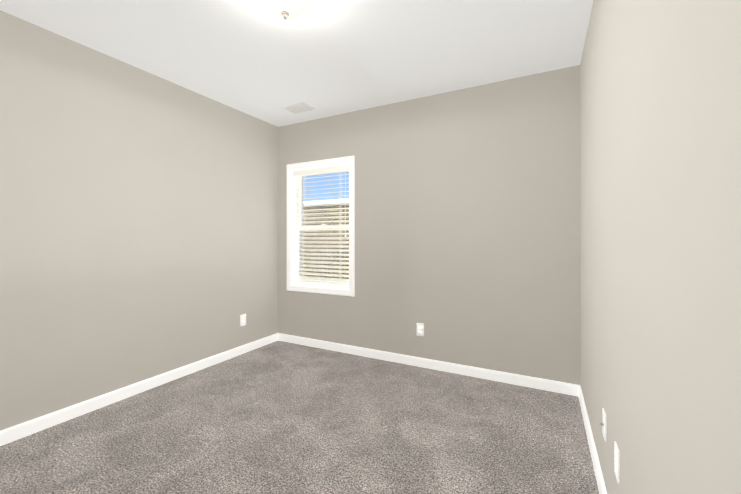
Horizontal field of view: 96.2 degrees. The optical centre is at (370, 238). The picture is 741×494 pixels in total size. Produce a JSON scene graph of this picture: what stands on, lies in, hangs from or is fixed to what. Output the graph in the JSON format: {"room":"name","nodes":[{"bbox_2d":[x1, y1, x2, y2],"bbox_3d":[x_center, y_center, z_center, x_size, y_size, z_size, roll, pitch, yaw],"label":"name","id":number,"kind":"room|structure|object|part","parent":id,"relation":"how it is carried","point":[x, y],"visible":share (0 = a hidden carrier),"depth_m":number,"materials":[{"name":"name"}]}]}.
{"room":"empty bedroom","nodes":[
{"label":"empty bedroom","id":0,"kind":"room"},
{"bbox_2d":[0,10,277,430],"bbox_3d":[-1.898,-0.060,2.426,0.200,2.440,3.630,0,0,28],"label":"wall","id":1,"kind":"structure","parent":0,"point":[138,225],"depth_m":2.37,"materials":[{"name":"beige paint"}]},
{"bbox_2d":[0,333,277,445],"bbox_3d":[-1.803,1.120,2.374,0.014,0.080,3.230,0,0,28],"label":"baseboard","id":2,"kind":"structure","parent":1,"relation":"attached to","point":[21,430],"depth_m":2.36,"materials":[{"name":"white wood"}]},
{"bbox_2d":[240,314,245,325],"bbox_3d":[-1.288,0.826,3.366,0.008,0.114,0.070,0,0,28],"label":"outlet","id":3,"kind":"object","parent":1,"relation":"attached to","point":[243,320],"visible":1,"depth_m":3.36,"materials":[{"name":"white plastic"}]},
{"bbox_2d":[0,0,592,126],"bbox_3d":[-0.506,-1.331,1.700,3.340,0.100,3.630,0,0,28],"label":"ceiling","id":4,"kind":"structure","parent":0,"point":[258,59],"depth_m":2.18,"materials":[{"name":"white paint"}]},
{"bbox_2d":[262,0,309,19],"bbox_3d":[-0.434,-1.195,1.685,0.258,0.172,0.264,0,0,28],"label":"flush-mount light","id":5,"kind":"object","parent":4,"relation":"attached to","point":[288,9],"visible":1,"depth_m":1.67,"materials":[{"name":"white glass"}]},
{"bbox_2d":[283,102,314,113],"bbox_3d":[-0.702,-1.272,3.258,0.255,0.015,0.175,0,0,28],"label":"ceiling vent","id":6,"kind":"object","parent":4,"relation":"in","point":[299,108],"visible":1,"depth_m":3.25,"materials":[{"name":"white metal"}]},
{"bbox_2d":[0,341,598,493],"bbox_3d":[-0.506,1.209,1.696,3.340,0.100,3.630,0,0,28],"label":"floor","id":7,"kind":"structure","parent":0,"point":[279,417],"depth_m":1.94,"materials":[{"name":"carpet"}]},
{"bbox_2d":[278,65,579,384],"bbox_3d":[0.288,-0.059,3.218,2.940,2.440,0.200,0,0,28],"label":"wall","id":8,"kind":"structure","parent":0,"point":[467,226],"depth_m":2.85,"materials":[{"name":"beige paint"}]},
{"bbox_2d":[287,156,354,296],"bbox_3d":[-0.514,-0.124,3.607,0.874,1.410,0.183,0,0,28],"label":"window","id":9,"kind":"structure","parent":8,"relation":"in","point":[350,166],"depth_m":3.57,"materials":[{"name":"white"}]},
{"bbox_2d":[303,175,303,235],"bbox_3d":[-0.755,-0.112,3.671,0.002,1.226,0.002,0,0,28],"label":"blind cord","id":10,"kind":"object","parent":9,"relation":"attached to","point":[303,175],"depth_m":3.69,"materials":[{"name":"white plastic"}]},
{"bbox_2d":[303,236,303,282],"bbox_3d":[-0.744,-0.112,3.692,0.002,1.226,0.002,0,0,28],"label":"blind cord","id":11,"kind":"object","parent":9,"relation":"attached to","point":[303,236],"depth_m":3.69,"materials":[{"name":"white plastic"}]},
{"bbox_2d":[291,162,348,289],"bbox_3d":[-0.532,-0.124,3.573,0.778,1.314,0.071,0,0,28],"label":"liner","id":12,"kind":"object","parent":9,"relation":"attached to","point":[293,213],"visible":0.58,"depth_m":3.73,"materials":[{"name":"white wood"}]},
{"bbox_3d":[-0.493,-0.123,3.646,0.778,1.314,0.095,0,0,28],"label":"window sash unit","id":13,"kind":"part","parent":9,"relation":"part of","materials":[{"name":"white plastic"}]},
{"bbox_3d":[-0.499,-0.129,3.635,0.662,1.168,0.038,0,0,28],"label":"glass","id":14,"kind":"part","parent":9,"relation":"part of","materials":[{"name":"clear glass"}]},
{"bbox_2d":[340,171,340,285],"bbox_3d":[-0.323,-0.113,3.445,0.002,1.226,0.002,0,0,28],"label":"blind cord","id":15,"kind":"object","parent":9,"relation":"attached to","point":[340,216],"depth_m":3.47,"materials":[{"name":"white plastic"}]},
{"bbox_2d":[345,170,345,238],"bbox_3d":[-0.257,-0.349,3.399,0.016,0.702,0.016,0,0,16],"label":"blind cord","id":16,"kind":"object","parent":9,"relation":"attached to","point":[345,170],"depth_m":3.40,"materials":[{"name":"white plastic"}]},
{"bbox_2d":[417,323,423,335],"bbox_3d":[0.451,0.826,3.014,0.070,0.114,0.008,0,0,28],"label":"outlet","id":17,"kind":"object","parent":8,"relation":"attached to","point":[420,329],"visible":1,"depth_m":3.01,"materials":[{"name":"white plastic"}]},
{"bbox_2d":[278,333,579,395],"bbox_3d":[0.239,1.121,3.121,2.940,0.080,0.014,0,0,28],"label":"baseboard","id":18,"kind":"structure","parent":8,"relation":"attached to","point":[535,382],"depth_m":2.90,"materials":[{"name":"white wood"}]},
{"bbox_2d":[580,0,740,493],"bbox_3d":[0.885,-0.062,0.971,0.200,2.440,3.630,0,0,28],"label":"wall","id":19,"kind":"structure","parent":0,"point":[660,232],"depth_m":0.74,"materials":[{"name":"beige paint"}]},
{"bbox_2d":[578,386,606,493],"bbox_3d":[0.790,1.118,1.018,0.014,0.080,3.230,0,0,28],"label":"baseboard","id":20,"kind":"structure","parent":19,"relation":"attached to","point":[598,471],"depth_m":1.75,"materials":[{"name":"white wood"}]},
{"bbox_2d":[600,408,605,441],"bbox_3d":[1.016,0.813,1.456,0.018,0.114,0.070,0,0,28],"label":"outlet","id":21,"kind":"object","parent":19,"relation":"attached to","point":[603,423],"visible":0.98,"depth_m":1.45,"materials":[{"name":"white plastic"}]},
{"bbox_2d":[614,441,619,483],"bbox_3d":[0.889,0.808,1.202,0.008,0.114,0.070,0,0,28],"label":"outlet","id":22,"kind":"object","parent":19,"relation":"attached to","point":[616,461],"visible":1,"depth_m":1.19,"materials":[{"name":"white plastic"}]},
{"label":"outside","id":23,"kind":"structure","parent":0,"visible":0},
{"bbox_3d":[8.265,3.858,21.639,60.000,0.100,39.750,0,0,28],"label":"lawn","id":24,"kind":"structure","parent":23,"visible":0},
{"bbox_2d":[302,198,348,280],"bbox_3d":[6.731,0.957,14.393,36.800,5.640,8.300,0,0,28],"label":"neighbor house","id":25,"kind":"structure","parent":24,"relation":"on","point":[327,223],"depth_m":14.38,"materials":[{"name":"brick"}]}
]}

